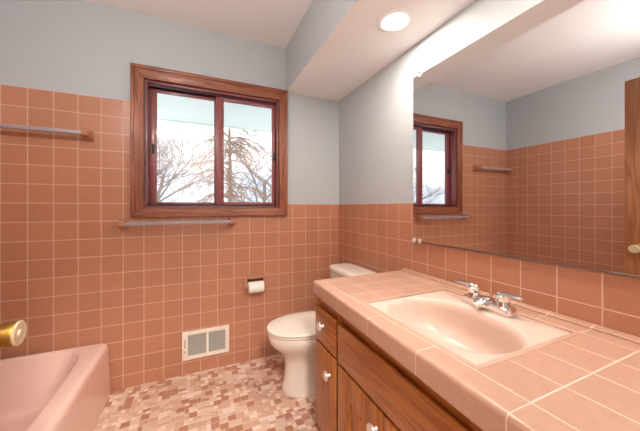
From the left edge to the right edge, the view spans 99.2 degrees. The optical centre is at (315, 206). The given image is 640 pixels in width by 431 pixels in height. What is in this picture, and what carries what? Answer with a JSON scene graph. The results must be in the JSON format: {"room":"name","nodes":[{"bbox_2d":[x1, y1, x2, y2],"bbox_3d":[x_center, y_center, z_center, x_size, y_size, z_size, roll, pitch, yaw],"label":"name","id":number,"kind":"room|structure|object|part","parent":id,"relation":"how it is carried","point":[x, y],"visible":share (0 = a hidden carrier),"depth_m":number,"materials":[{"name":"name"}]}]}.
{"room":"bathroom","nodes":[
{"label":"bathroom","id":0,"kind":"room"},
{"bbox_2d":[0,0,338,390],"bbox_3d":[-0.869,-0.093,1.914,2.497,2.550,0.130,0,0,-24],"label":"wall","id":1,"kind":"structure","parent":0,"point":[75,277],"depth_m":1.69,"materials":[{"name":"tile"}]},
{"bbox_2d":[0,123,93,140],"bbox_3d":[-1.579,-0.425,1.487,0.570,0.061,0.082,0,0,-24],"label":"towel bar","id":2,"kind":"object","parent":1,"relation":"attached to","point":[88,135],"visible":1,"depth_m":1.50,"materials":[{"name":"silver metal"}]},
{"bbox_3d":[-1.341,-0.425,1.591,0.050,0.061,0.082,0,0,-24],"label":"mounting post","id":3,"kind":"part","parent":2,"relation":"part of","materials":[{"name":"brown ceramic"}]},
{"bbox_2d":[117,217,234,227],"bbox_3d":[-0.886,0.103,1.790,0.693,0.061,0.082,0,0,-24],"label":"towel bar","id":4,"kind":"object","parent":1,"relation":"attached to","point":[122,223],"visible":1,"depth_m":1.74,"materials":[{"name":"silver metal"}]},
{"bbox_3d":[-1.181,0.103,1.661,0.050,0.061,0.082,0,0,-24],"label":"mounting post","id":5,"kind":"part","parent":4,"relation":"part of","materials":[{"name":"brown ceramic"}]},
{"bbox_3d":[-0.591,0.103,1.918,0.050,0.061,0.082,0,0,-24],"label":"mounting post","id":6,"kind":"part","parent":4,"relation":"part of","materials":[{"name":"brown ceramic"}]},
{"bbox_2d":[182,325,228,360],"bbox_3d":[-0.756,0.936,1.875,0.302,0.190,0.029,0,0,-24],"label":"air vent","id":7,"kind":"object","parent":1,"relation":"in","point":[200,343],"visible":1,"depth_m":1.88,"materials":[{"name":"beige metal"}]},
{"bbox_2d":[130,62,287,217],"bbox_3d":[-0.716,-0.416,1.962,1.020,0.964,0.155,0,0,-24],"label":"window","id":8,"kind":"structure","parent":1,"relation":"in","point":[138,73],"depth_m":1.86,"materials":[{"name":"brown wood"}]},
{"bbox_3d":[-1.125,-0.416,1.715,0.073,0.961,0.030,0,0,-24],"label":"casing","id":9,"kind":"part","parent":8,"relation":"part of","materials":[{"name":"brown wood"}]},
{"bbox_3d":[-0.907,-0.403,1.905,0.444,0.788,0.024,0,0,-24],"label":"sash","id":10,"kind":"part","parent":8,"relation":"part of","materials":[{"name":"clear glass"}]},
{"bbox_3d":[-0.691,0.038,1.904,1.018,0.056,0.030,0,0,-24],"label":"casing","id":11,"kind":"part","parent":8,"relation":"part of","materials":[{"name":"brown wood"}]},
{"bbox_3d":[-0.691,-0.857,1.904,1.018,0.082,0.030,0,0,-24],"label":"casing","id":12,"kind":"part","parent":8,"relation":"part of","materials":[{"name":"brown wood"}]},
{"bbox_3d":[-0.518,-0.403,2.037,0.434,0.788,0.024,0,0,-24],"label":"sash","id":13,"kind":"part","parent":8,"relation":"part of","materials":[{"name":"clear glass"}]},
{"bbox_3d":[-0.253,-0.416,2.095,0.065,0.961,0.030,0,0,-24],"label":"casing","id":14,"kind":"part","parent":8,"relation":"part of","materials":[{"name":"brown wood"}]},
{"bbox_2d":[157,93,270,132],"bbox_3d":[-0.799,-1.013,2.700,7.500,0.190,1.244,0,0,-24],"label":"roof eave","id":15,"kind":"object","parent":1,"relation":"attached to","point":[170,108],"visible":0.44,"depth_m":2.72,"materials":[{"name":"white paint"}]},
{"bbox_2d":[244,275,265,294],"bbox_3d":[-0.454,0.574,2.025,0.159,0.132,0.109,0,0,-24],"label":"paper holder","id":16,"kind":"object","parent":1,"relation":"attached to","point":[247,279],"visible":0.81,"depth_m":2.01,"materials":[{"name":"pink ceramic"}]},
{"bbox_2d":[248,281,264,293],"bbox_3d":[-0.439,0.585,1.987,0.109,0.082,0.082,0,0,-24],"label":"toilet paper roll","id":17,"kind":"object","parent":16,"relation":"hanging from","point":[256,286],"visible":0.94,"depth_m":1.96,"materials":[{"name":"white paper"}]},
{"bbox_2d":[87,0,312,48],"bbox_3d":[-0.473,-1.298,1.007,2.497,0.120,2.110,0,0,-24],"label":"ceiling","id":18,"kind":"structure","parent":0,"point":[271,22],"depth_m":1.75,"materials":[{"name":"white paint"}]},
{"bbox_2d":[94,354,318,430],"bbox_3d":[-0.418,1.157,0.879,2.257,0.051,2.128,0,0,-24],"label":"floor","id":19,"kind":"structure","parent":0,"point":[249,395],"depth_m":1.56,"materials":[{"name":"tile"}]},
{"bbox_2d":[0,343,110,430],"bbox_3d":[-1.258,0.973,0.845,0.668,0.317,1.516,0,0,-24],"label":"bathtub","id":20,"kind":"object","parent":19,"relation":"on","point":[69,389],"visible":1,"depth_m":1.42,"materials":[{"name":"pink ceramic"}]},
{"bbox_2d":[267,263,376,397],"bbox_3d":[0.029,0.774,1.766,0.698,0.712,0.424,0,0,-24],"label":"toilet","id":21,"kind":"object","parent":19,"relation":"on","point":[293,336],"visible":0.52,"depth_m":1.62,"materials":[{"name":"beige"}]},
{"bbox_3d":[-0.076,0.750,1.720,0.466,0.013,0.336,0,0,-24],"label":"seat","id":22,"kind":"part","parent":21,"relation":"part of","materials":[{"name":"beige plastic"}]},
{"bbox_3d":[-0.076,0.735,1.720,0.468,0.018,0.338,0,0,-24],"label":"lid","id":23,"kind":"part","parent":21,"relation":"part of","materials":[{"name":"beige plastic"}]},
{"bbox_3d":[0.253,0.610,1.864,0.184,0.291,0.400,0,0,-24],"label":"tank","id":24,"kind":"part","parent":21,"relation":"part of","materials":[{"name":"beige ceramic"}]},
{"bbox_3d":[0.253,0.441,1.864,0.208,0.045,0.424,0,0,-24],"label":"tank lid","id":25,"kind":"part","parent":21,"relation":"part of","materials":[{"name":"beige ceramic"}]},
{"bbox_2d":[316,295,482,430],"bbox_3d":[0.467,0.777,0.945,0.576,0.706,1.236,0,0,-24],"label":"vanity cabinet","id":26,"kind":"object","parent":19,"relation":"on","point":[360,386],"visible":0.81,"depth_m":0.97,"materials":[{"name":"brown wood"}]},
{"bbox_3d":[0.020,0.564,1.286,0.031,0.043,0.043,0,0,-24],"label":"knob","id":27,"kind":"part","parent":26,"relation":"part of","materials":[{"name":"silver metal"}]},
{"bbox_3d":[0.047,0.575,1.284,0.016,0.161,0.218,0,0,-24],"label":"drawer","id":28,"kind":"part","parent":26,"relation":"part of","materials":[{"name":"brown wood"}]},
{"bbox_3d":[0.047,0.874,1.284,0.016,0.413,0.218,0,0,-24],"label":"door","id":29,"kind":"part","parent":26,"relation":"part of","materials":[{"name":"brown wood"}]},
{"bbox_3d":[0.048,0.758,1.222,0.031,0.043,0.043,0,0,-24],"label":"knob","id":30,"kind":"part","parent":26,"relation":"part of","materials":[{"name":"silver metal"}]},
{"bbox_3d":[0.066,0.463,1.286,0.018,0.078,0.190,0,0,-24],"label":"frame rail","id":31,"kind":"part","parent":26,"relation":"part of","materials":[{"name":"brown wood"}]},
{"bbox_3d":[0.163,0.892,1.020,0.016,0.236,0.117,0,0,-24],"label":"panel","id":32,"kind":"part","parent":26,"relation":"part of","materials":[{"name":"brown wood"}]},
{"bbox_3d":[0.160,0.877,1.024,0.016,0.407,0.304,0,0,-24],"label":"door","id":33,"kind":"part","parent":26,"relation":"part of","materials":[{"name":"brown wood"}]},
{"bbox_3d":[0.188,0.740,0.903,0.031,0.043,0.043,0,0,-24],"label":"knob","id":34,"kind":"part","parent":26,"relation":"part of","materials":[{"name":"silver metal"}]},
{"bbox_3d":[0.283,0.877,0.742,0.016,0.407,0.303,0,0,-24],"label":"door","id":35,"kind":"part","parent":26,"relation":"part of","materials":[{"name":"brown wood"}]},
{"bbox_3d":[0.238,0.463,0.890,0.018,0.078,0.590,0,0,-24],"label":"frame rail","id":36,"kind":"part","parent":26,"relation":"part of","materials":[{"name":"brown wood"}]},
{"bbox_2d":[313,268,639,430],"bbox_3d":[0.465,0.386,0.911,0.610,0.070,1.183,0,0,-24],"label":"countertop","id":37,"kind":"structure","parent":26,"relation":"on","point":[587,378],"depth_m":0.62,"materials":[{"name":"pink tile"}]},
{"bbox_2d":[368,290,569,364],"bbox_3d":[0.465,0.432,0.907,0.425,0.139,0.461,0,0,-24],"label":"sink","id":38,"kind":"object","parent":37,"relation":"in","point":[478,335],"visible":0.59,"depth_m":0.96,"materials":[{"name":"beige ceramic"}]},
{"bbox_2d":[455,279,525,316],"bbox_3d":[0.603,0.325,0.973,0.092,0.074,0.249,0,0,-24],"label":"faucet","id":39,"kind":"object","parent":37,"relation":"on","point":[502,306],"visible":1,"depth_m":0.95,"materials":[{"name":"silver metal"}]},
{"bbox_3d":[0.584,0.296,1.053,0.029,0.016,0.086,0,0,-29],"label":"lever","id":40,"kind":"part","parent":39,"relation":"part of","materials":[{"name":"silver metal"}]},
{"bbox_3d":[0.597,0.321,1.030,0.047,0.044,0.047,0,0,-24],"label":"handle","id":41,"kind":"part","parent":39,"relation":"part of","materials":[{"name":"silver metal"}]},
{"bbox_3d":[0.598,0.335,0.971,0.082,0.036,0.044,0,0,-24],"label":"spout","id":42,"kind":"part","parent":39,"relation":"part of","materials":[{"name":"silver metal"}]},
{"bbox_3d":[0.619,0.349,0.980,0.056,0.026,0.179,0,0,-24],"label":"plate","id":43,"kind":"part","parent":39,"relation":"part of","materials":[{"name":"silver metal"}]},
{"bbox_3d":[0.640,0.321,0.931,0.047,0.044,0.047,0,0,-24],"label":"handle","id":44,"kind":"part","parent":39,"relation":"part of","materials":[{"name":"silver metal"}]},
{"bbox_3d":[0.647,0.296,0.904,0.029,0.016,0.086,0,0,-13],"label":"lever","id":45,"kind":"part","parent":39,"relation":"part of","materials":[{"name":"silver metal"}]},
{"bbox_2d":[286,0,474,100],"bbox_3d":[0.378,-1.068,1.312,0.471,0.340,1.989,0,0,-24],"label":"soffit","id":46,"kind":"structure","parent":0,"point":[337,46],"depth_m":1.54,"materials":[{"name":"grey paint"}]},
{"bbox_2d":[376,8,414,32],"bbox_3d":[0.381,-0.955,1.314,0.180,0.126,0.180,0,0,-24],"label":"recessed light","id":47,"kind":"object","parent":46,"relation":"in","point":[394,20],"visible":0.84,"depth_m":1.31,"materials":[{"name":"white paint"}]},
{"bbox_3d":[0.381,-0.934,1.314,0.096,0.075,0.096,0,0,-24],"label":"bulb","id":48,"kind":"part","parent":47,"relation":"part of","materials":[{"name":"white glass"}]},
{"bbox_2d":[339,0,639,336],"bbox_3d":[0.640,-0.093,1.427,0.120,2.550,1.989,0,0,-24],"label":"wall","id":49,"kind":"structure","parent":0,"point":[376,118],"depth_m":1.53,"materials":[{"name":"grey paint"}]},
{"bbox_2d":[413,0,639,277],"bbox_3d":[0.758,-0.262,1.004,0.020,0.921,1.090,0,0,-24],"label":"wall mirror","id":50,"kind":"object","parent":49,"relation":"attached to","point":[526,137],"visible":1,"depth_m":0.94,"materials":[{"name":"clear glass"}]},
{"bbox_3d":[-0.030,-0.093,-0.011,2.497,2.550,0.110,0,0,-24],"label":"wall","id":51,"kind":"structure","parent":0,"visible":0},
{"bbox_2d":[0,320,26,347],"bbox_3d":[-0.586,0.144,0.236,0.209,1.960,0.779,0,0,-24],"label":"door knob","id":52,"kind":"object","parent":51,"relation":"in","point":[12,334],"depth_m":0.56,"materials":[{"name":"gold metal"}]},
{"bbox_3d":[-0.622,0.264,0.571,0.007,0.051,0.051,0,0,-24],"label":"knob","id":53,"kind":"part","parent":52,"relation":"part of","materials":[{"name":"gold metal"}]},
{"label":"outside","id":54,"kind":"structure","parent":0,"visible":0},
{"bbox_2d":[157,169,270,207],"bbox_3d":[-11.862,-2.444,29.931,90.000,9.231,60.000,0,0,-24],"label":"ground","id":55,"kind":"structure","parent":54,"point":[175,186],"depth_m":31.84,"materials":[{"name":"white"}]},
{"bbox_2d":[157,180,189,201],"bbox_3d":[-4.139,0.314,4.230,3.729,3.457,3.621,0,0,-17],"label":"bare tree","id":56,"kind":"object","parent":55,"relation":"on","point":[159,180],"visible":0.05,"depth_m":5.41,"materials":[{"name":"brown plant"}]},
{"bbox_2d":[157,121,227,201],"bbox_3d":[-5.019,-0.797,8.382,5.008,5.698,4.912,0,0,-28],"label":"bare tree","id":57,"kind":"object","parent":55,"relation":"on","point":[160,155],"visible":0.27,"depth_m":8.31,"materials":[{"name":"brown plant"}]},
{"bbox_2d":[157,120,239,201],"bbox_3d":[-8.745,-2.189,15.651,9.171,8.115,6.576,0,0,21],"label":"bare tree","id":58,"kind":"object","parent":55,"relation":"on","point":[161,186],"visible":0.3,"depth_m":15.27,"materials":[{"name":"brown plant"}]},
{"bbox_2d":[169,126,270,207],"bbox_3d":[-2.049,-0.267,6.163,2.468,4.602,2.500,0,0,-36],"label":"tree","id":59,"kind":"object","parent":55,"relation":"on","point":[228,177],"visible":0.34,"depth_m":6.09,"materials":[{"name":"brown plant"}]},
{"bbox_2d":[195,125,270,207],"bbox_3d":[-2.187,-1.356,12.693,6.345,6.774,6.149,0,0,-24],"label":"bare tree","id":60,"kind":"object","parent":55,"relation":"on","point":[261,149],"visible":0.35,"depth_m":12.18,"materials":[{"name":"brown plant"}]},
{"bbox_2d":[237,141,270,201],"bbox_3d":[-0.594,-0.264,8.611,4.181,4.604,3.186,0,0,2],"label":"bare tree","id":61,"kind":"object","parent":55,"relation":"on","point":[261,185],"visible":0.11,"depth_m":8.23,"materials":[{"name":"brown plant"}]}
]}

